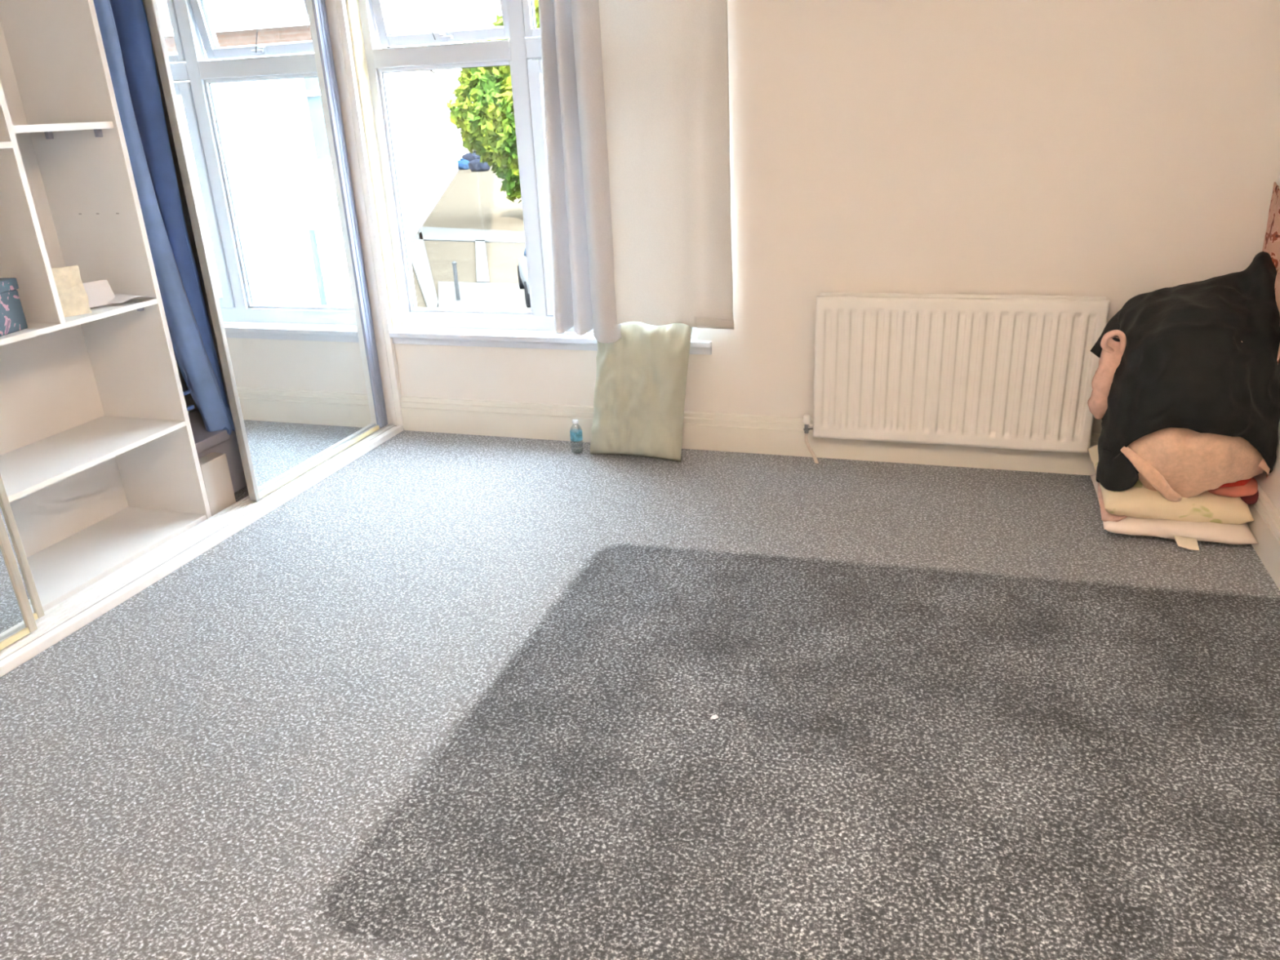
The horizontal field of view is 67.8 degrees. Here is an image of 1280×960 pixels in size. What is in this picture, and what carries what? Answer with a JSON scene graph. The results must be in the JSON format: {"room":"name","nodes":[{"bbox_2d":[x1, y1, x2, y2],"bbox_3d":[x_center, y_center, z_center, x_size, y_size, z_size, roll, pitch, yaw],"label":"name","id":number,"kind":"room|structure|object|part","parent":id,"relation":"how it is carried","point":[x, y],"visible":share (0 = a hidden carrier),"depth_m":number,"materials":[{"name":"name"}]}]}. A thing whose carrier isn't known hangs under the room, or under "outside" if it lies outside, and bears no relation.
{"room":"bedroom","nodes":[
{"label":"bedroom","id":0,"kind":"room"},
{"bbox_2d":[142,0,229,413],"bbox_3d":[-2.329,-0.531,2.234,0.720,2.500,5.000,4,23,17],"label":"wall","id":1,"kind":"structure","parent":0,"point":[188,399],"depth_m":4.14,"materials":[{"name":"white paint"}]},
{"bbox_2d":[346,0,402,331],"bbox_3d":[-1.216,-1.496,4.334,0.012,1.640,0.075,4,23,17],"label":"window frame","id":2,"kind":"structure","parent":1,"relation":"attached to","point":[353,9],"depth_m":4.34,"materials":[{"name":"beige paint"}]},
{"bbox_2d":[0,428,1279,959],"bbox_3d":[-0.496,0.821,2.165,4.450,0.120,5.200,4,23,17],"label":"floor","id":3,"kind":"structure","parent":0,"point":[452,696],"depth_m":2.41,"materials":[{"name":"grey carpet"}]},
{"bbox_2d":[0,0,211,612],"bbox_3d":[-2.134,-0.701,2.889,0.399,2.288,1.236,4,23,17],"label":"shelving unit","id":4,"kind":"object","parent":3,"relation":"on","point":[100,468],"visible":0.94,"depth_m":3.41,"materials":[{"name":"white wood"}]},
{"bbox_2d":[0,277,27,336],"bbox_3d":[-2.047,-0.531,2.948,0.168,0.160,0.168,1,22,10],"label":"box","id":5,"kind":"object","parent":4,"relation":"on","point":[12,318],"visible":1,"depth_m":2.97,"materials":[{"name":"blue cardboard"}]},
{"bbox_3d":[-2.049,-0.589,2.925,0.168,0.035,0.168,1,22,10],"label":"box lid","id":6,"kind":"part","parent":5,"relation":"part of","materials":[{"name":"blue cardboard"}]},
{"bbox_3d":[-2.321,-0.715,2.947,0.006,2.288,1.235,4,23,17],"label":"panel","id":7,"kind":"part","parent":4,"relation":"part of","materials":[{"name":"white plastic"}]},
{"bbox_2d":[51,265,91,316],"bbox_3d":[-1.929,-0.638,3.205,0.104,0.158,0.080,-22,29,-40],"label":"paper bag","id":8,"kind":"object","parent":4,"relation":"on","point":[73,298],"visible":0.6,"depth_m":3.19,"materials":[{"name":"beige paper"}]},
{"bbox_3d":[-2.121,-0.447,2.990,0.390,0.018,1.195,4,23,17],"label":"shelf","id":9,"kind":"part","parent":4,"relation":"part of","materials":[{"name":"white plastic"}]},
{"bbox_3d":[-2.101,-0.013,3.162,0.390,0.018,1.195,4,23,17],"label":"shelf","id":10,"kind":"part","parent":4,"relation":"part of","materials":[{"name":"white plastic"}]},
{"bbox_2d":[82,280,115,307],"bbox_3d":[-1.908,-0.644,3.309,0.048,0.081,0.150,13,26,34],"label":"envelope","id":11,"kind":"object","parent":4,"relation":"on","point":[99,293],"visible":0.6,"depth_m":3.33,"materials":[{"name":"white paper"}]},
{"bbox_3d":[-2.086,0.351,3.308,0.386,0.022,1.195,4,23,17],"label":"shelf","id":12,"kind":"part","parent":4,"relation":"part of","materials":[{"name":"white plastic"}]},
{"bbox_2d":[107,293,157,303],"bbox_3d":[-1.843,-0.652,3.394,0.160,0.030,0.145,4,23,17],"label":"leaflet","id":13,"kind":"object","parent":4,"relation":"on","point":[119,298],"visible":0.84,"depth_m":3.36,"materials":[{"name":"white paper"}]},
{"bbox_2d":[0,0,403,677],"bbox_3d":[-2.030,-0.831,2.950,0.620,2.500,3.340,4,23,17],"label":"wardrobe","id":14,"kind":"object","parent":3,"relation":"on","point":[262,100],"visible":1,"depth_m":3.88,"materials":[{"name":"white mirror"}]},
{"bbox_3d":[-2.112,-0.397,2.059,0.004,2.260,1.100,4,23,17],"label":"mirror panel","id":15,"kind":"part","parent":14,"relation":"part of","materials":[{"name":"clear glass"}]},
{"bbox_3d":[-2.070,0.661,2.482,0.030,0.020,1.075,4,23,17],"label":"rail","id":16,"kind":"part","parent":14,"relation":"part of","materials":[{"name":"gold metal"}]},
{"bbox_3d":[-2.123,-0.451,2.197,0.004,2.260,0.977,4,23,17],"label":"mirror panel","id":17,"kind":"part","parent":14,"relation":"part of","materials":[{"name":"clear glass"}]},
{"bbox_3d":[-2.080,0.606,2.621,0.030,0.020,0.954,4,23,17],"label":"rail","id":18,"kind":"part","parent":14,"relation":"part of","materials":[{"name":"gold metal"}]},
{"bbox_2d":[182,389,194,410],"bbox_3d":[-1.971,-0.989,3.557,0.355,1.800,0.140,4,23,17],"label":"garment","id":19,"kind":"object","parent":14,"relation":"in","point":[188,391],"visible":0.02,"depth_m":3.84,"materials":[{"name":"blue fabric"}]},
{"bbox_3d":[-1.480,-1.160,3.901,0.004,2.260,0.956,4,23,17],"label":"mirror panel","id":20,"kind":"part","parent":14,"relation":"part of","materials":[{"name":"clear glass"}]},
{"bbox_3d":[-1.441,-0.098,4.313,0.030,0.020,0.908,4,23,17],"label":"rail","id":21,"kind":"part","parent":14,"relation":"part of","materials":[{"name":"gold metal"}]},
{"bbox_2d":[187,403,246,493],"bbox_3d":[-1.862,-0.107,4.086,0.343,0.277,0.575,4,23,17],"label":"storage box","id":22,"kind":"object","parent":3,"relation":"on","point":[206,442],"visible":0.06,"depth_m":3.99,"materials":[{"name":"brown cardboard"}]},
{"bbox_3d":[-1.867,-0.215,4.043,0.343,0.045,0.575,4,23,17],"label":"lid","id":23,"kind":"part","parent":22,"relation":"part of","materials":[{"name":"brown cardboard"}]},
{"bbox_2d":[198,452,235,516],"bbox_3d":[-1.725,0.017,3.836,0.070,0.219,0.143,4,23,17],"label":"cardboard box","id":24,"kind":"object","parent":3,"relation":"on","point":[214,466],"visible":0.83,"depth_m":3.82,"materials":[{"name":"beige cardboard"}]},
{"bbox_2d":[569,418,582,441],"bbox_3d":[-0.290,-0.200,4.328,0.056,0.155,0.056,4,23,17],"label":"water bottle","id":25,"kind":"object","parent":3,"relation":"on","point":[575,434],"visible":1,"depth_m":4.31,"materials":[{"name":"plastic"}]},
{"bbox_2d":[590,321,692,462],"bbox_3d":[0.000,-0.418,4.151,0.485,0.661,0.199,4,23,17],"label":"pillow","id":26,"kind":"object","parent":3,"relation":"on","point":[641,383],"visible":0.89,"depth_m":4.10,"materials":[{"name":"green fabric"}]},
{"bbox_2d":[710,714,718,719],"bbox_3d":[0.192,0.607,2.438,0.018,0.004,0.018,10,25,29],"label":"paper scrap","id":27,"kind":"object","parent":3,"relation":"on","point":[713,717],"visible":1,"depth_m":2.44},
{"bbox_2d":[1089,474,1258,550],"bbox_3d":[1.895,0.097,3.415,0.475,0.086,0.565,4,23,17],"label":"pillow","id":28,"kind":"object","parent":3,"relation":"on","point":[1186,535],"visible":0.27,"depth_m":3.21,"materials":[{"name":"beige fabric"}]},
{"bbox_2d":[1097,482,1127,521],"bbox_3d":[1.698,0.083,3.359,0.144,0.079,0.237,4,23,17],"label":"cloth","id":29,"kind":"object","parent":28,"relation":"on","point":[1106,516],"visible":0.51,"depth_m":3.32,"materials":[{"name":"fabric"}]},
{"bbox_2d":[1087,444,1253,524],"bbox_3d":[1.895,0.007,3.411,0.485,0.169,0.525,4,23,17],"label":"pillow","id":30,"kind":"object","parent":28,"relation":"on","point":[1139,501],"visible":0.42,"depth_m":3.22,"materials":[{"name":"beige fabric"}]},
{"bbox_2d":[1120,341,1270,502],"bbox_3d":[1.903,-0.284,3.296,0.485,0.609,0.618,4,23,17],"label":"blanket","id":31,"kind":"object","parent":30,"relation":"on","point":[1177,463],"visible":0.36,"depth_m":3.12,"materials":[{"name":"beige fabric"}]},
{"bbox_2d":[1090,251,1279,491],"bbox_3d":[1.849,-0.335,3.289,0.566,0.837,0.699,4,23,17],"label":"cloth","id":32,"kind":"object","parent":31,"relation":"on","point":[1185,362],"visible":0.95,"depth_m":3.08,"materials":[{"name":"black fabric"}]},
{"bbox_2d":[1087,329,1126,419],"bbox_3d":[1.625,-0.369,3.307,0.099,0.330,0.105,4,23,17],"label":"garment","id":33,"kind":"object","parent":32,"relation":"hanging from","point":[1112,352],"visible":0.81,"depth_m":3.28,"materials":[{"name":"fabric"}]},
{"bbox_2d":[1207,476,1258,504],"bbox_3d":[1.973,-0.017,3.311,0.302,0.143,0.288,4,23,17],"label":"folded cloth","id":34,"kind":"object","parent":30,"relation":"on","point":[1246,490],"visible":0.34,"depth_m":3.19,"materials":[{"name":"fabric"}]},
{"bbox_2d":[345,0,1279,433],"bbox_3d":[0.241,-1.353,3.992,4.450,2.500,0.250,4,23,17],"label":"wall","id":35,"kind":"structure","parent":0,"point":[1119,151],"depth_m":3.56,"materials":[{"name":"paint"}]},
{"bbox_2d":[358,0,711,355],"bbox_3d":[-0.453,-1.425,4.149,1.585,1.700,0.224,4,23,17],"label":"window","id":36,"kind":"structure","parent":35,"relation":"in","point":[522,52],"depth_m":4.23,"materials":[{"name":"white plastic"}]},
{"bbox_3d":[-0.899,-1.947,4.067,0.041,0.123,0.007,6,23,20],"label":"stay arm","id":37,"kind":"part","parent":36,"relation":"part of"},
{"bbox_3d":[-0.853,-2.063,4.087,0.655,0.338,0.111,4,23,17],"label":"sash","id":38,"kind":"part","parent":36,"relation":"part of","materials":[{"name":"white plastic"}]},
{"bbox_3d":[-0.838,-1.918,4.125,0.065,0.035,0.034,4,23,17],"label":"handle","id":39,"kind":"part","parent":36,"relation":"part of","materials":[{"name":"white plastic"}]},
{"bbox_3d":[-0.156,-1.990,3.833,0.677,0.337,0.055,4,23,17],"label":"sash","id":40,"kind":"part","parent":36,"relation":"part of","materials":[{"name":"white plastic"}]},
{"bbox_3d":[-0.122,-1.249,4.126,0.677,1.082,0.059,4,23,17],"label":"sash","id":41,"kind":"part","parent":36,"relation":"part of","materials":[{"name":"white plastic"}]},
{"bbox_3d":[-0.435,-0.659,4.396,1.585,0.026,0.110,4,23,17],"label":"sill","id":42,"kind":"part","parent":36,"relation":"part of","materials":[{"name":"white paint"}]},
{"bbox_2d":[598,0,733,328],"bbox_3d":[0.074,-1.415,3.733,0.574,1.702,0.139,1,22,8],"label":"curtain","id":43,"kind":"object","parent":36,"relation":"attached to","point":[665,70],"visible":0.89,"depth_m":3.77,"materials":[{"name":"white fabric"}]},
{"bbox_2d":[400,395,1100,475],"bbox_3d":[0.536,-0.200,4.214,3.610,0.172,0.022,4,23,17],"label":"baseboard","id":44,"kind":"structure","parent":35,"relation":"attached to","point":[720,432],"depth_m":4.24,"materials":[{"name":"beige paint"}]},
{"bbox_2d":[803,292,1110,463],"bbox_3d":[1.228,-0.381,3.850,1.123,0.734,0.112,4,23,17],"label":"radiator","id":45,"kind":"object","parent":35,"relation":"attached to","point":[1006,371],"visible":0.99,"depth_m":3.77,"materials":[{"name":"metal"}]},
{"bbox_3d":[1.254,-0.445,3.836,1.063,0.607,0.014,4,23,17],"label":"panel","id":46,"kind":"part","parent":45,"relation":"part of","materials":[{"name":"metal"}]},
{"bbox_3d":[-0.415,-2.270,3.615,1.750,0.021,0.141,4,23,17],"label":"curtain rod","id":47,"kind":"object","parent":35,"relation":"attached to","visible":0},
{"bbox_2d":[538,0,621,342],"bbox_3d":[-0.261,-1.425,3.837,0.333,1.731,0.139,10,25,29],"label":"curtain","id":48,"kind":"object","parent":47,"relation":"hanging from","point":[582,256],"visible":0.97,"depth_m":3.87,"materials":[{"name":"white fabric"}]},
{"bbox_2d":[1253,169,1279,512],"bbox_3d":[1.508,-0.236,1.039,0.120,2.500,5.000,4,23,17],"label":"wall","id":49,"kind":"structure","parent":0,"point":[1270,485],"depth_m":3.11,"materials":[{"name":"paint"}]},
{"bbox_2d":[1246,482,1279,590],"bbox_3d":[1.488,0.843,1.480,0.022,0.172,4.978,4,23,17],"label":"baseboard","id":50,"kind":"structure","parent":49,"relation":"attached to","point":[1265,526],"depth_m":3.08,"materials":[{"name":"beige paint"}]},
{"bbox_2d":[1262,182,1279,364],"bbox_3d":[2.128,-0.656,3.191,0.038,0.656,0.472,4,23,17],"label":"floral cloth","id":51,"kind":"object","parent":49,"relation":"hanging from","point":[1271,245],"visible":0.31,"depth_m":3.20,"materials":[{"name":"pink fabric"}]},
{"bbox_3d":[-1.759,-1.967,3.607,0.040,0.024,1.190,4,23,17],"label":"rail","id":52,"kind":"object","parent":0,"visible":0},
{"bbox_2d":[93,0,235,435],"bbox_3d":[-1.848,-0.998,3.579,0.355,1.811,0.300,4,23,17],"label":"garment","id":53,"kind":"object","parent":52,"relation":"hanging from","point":[192,358],"visible":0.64,"depth_m":3.57,"materials":[{"name":"blue fabric"}]},
{"bbox_2d":[109,0,234,433],"bbox_3d":[-1.827,-1.026,3.639,0.355,1.805,0.140,4,23,17],"label":"garment","id":54,"kind":"object","parent":52,"relation":"hanging from","point":[130,17],"visible":0.47,"depth_m":3.48,"materials":[{"name":"blue fabric"}]},
{"label":"outside","id":55,"kind":"structure","parent":0,"visible":0},
{"bbox_2d":[411,149,525,307],"bbox_3d":[0.263,-47.951,132.502,200.000,0.200,259.400,4,23,17],"label":"street","id":56,"kind":"structure","parent":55,"point":[472,200],"depth_m":38.70,"materials":[{"name":"beige concrete"}]},
{"bbox_2d":[382,46,470,243],"bbox_3d":[-15.580,-23.240,60.547,49.477,8.500,94.345,4,23,17],"label":"house","id":57,"kind":"structure","parent":56,"relation":"on","point":[427,160],"depth_m":43.27,"materials":[{"name":"white stone"}]},
{"bbox_2d":[457,158,469,169],"bbox_3d":[-13.943,-24.727,74.417,1.390,0.856,1.053,4,23,17],"label":"sack","id":58,"kind":"object","parent":56,"relation":"on","point":[463,164],"visible":0.66,"depth_m":74.03,"materials":[{"name":"blue plastic"}]},
{"bbox_2d":[462,151,479,161],"bbox_3d":[-14.134,-27.133,80.148,1.736,1.102,1.339,4,23,17],"label":"sack","id":59,"kind":"object","parent":56,"relation":"on","point":[469,157],"visible":0.38,"depth_m":79.57,"materials":[{"name":"plastic"}]},
{"bbox_2d":[468,156,489,171],"bbox_3d":[-12.073,-23.738,71.509,1.618,1.007,1.193,4,23,17],"label":"sack","id":60,"kind":"object","parent":56,"relation":"on","point":[475,165],"visible":0.83,"depth_m":71.08,"materials":[{"name":"plastic"}]},
{"bbox_2d":[446,14,521,203],"bbox_3d":[-4.076,-14.820,38.439,7.095,8.250,6.779,14,27,35],"label":"tree","id":61,"kind":"object","parent":56,"relation":"on","point":[484,113],"visible":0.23,"depth_m":36.67,"materials":[{"name":"green plant"}]},
{"bbox_2d":[530,0,541,59],"bbox_3d":[-0.921,-11.199,27.493,5.076,9.344,5.120,4,23,17],"label":"tree","id":62,"kind":"object","parent":56,"relation":"on","point":[535,2],"visible":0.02,"depth_m":25.51,"materials":[{"name":"green plant"}]},
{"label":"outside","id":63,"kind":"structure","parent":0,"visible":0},
{"bbox_2d":[408,226,530,309],"bbox_3d":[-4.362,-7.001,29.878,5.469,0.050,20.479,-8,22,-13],"label":"fence","id":64,"kind":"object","parent":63,"point":[482,294],"visible":0.64,"depth_m":25.85,"materials":[{"name":"white wood"}]},
{"bbox_2d":[451,261,460,300],"bbox_3d":[-4.471,-4.824,23.152,0.130,0.990,0.124,4,23,17],"label":"bollard","id":65,"kind":"object","parent":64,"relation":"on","point":[454,263],"visible":0.89,"depth_m":23.11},
{"bbox_2d":[517,247,530,307],"bbox_3d":[-2.051,-5.235,23.250,1.740,1.468,4.100,-6,22,-9],"label":"car","id":66,"kind":"object","parent":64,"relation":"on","point":[522,273],"visible":0.22,"depth_m":22.65,"materials":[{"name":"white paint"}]}
]}

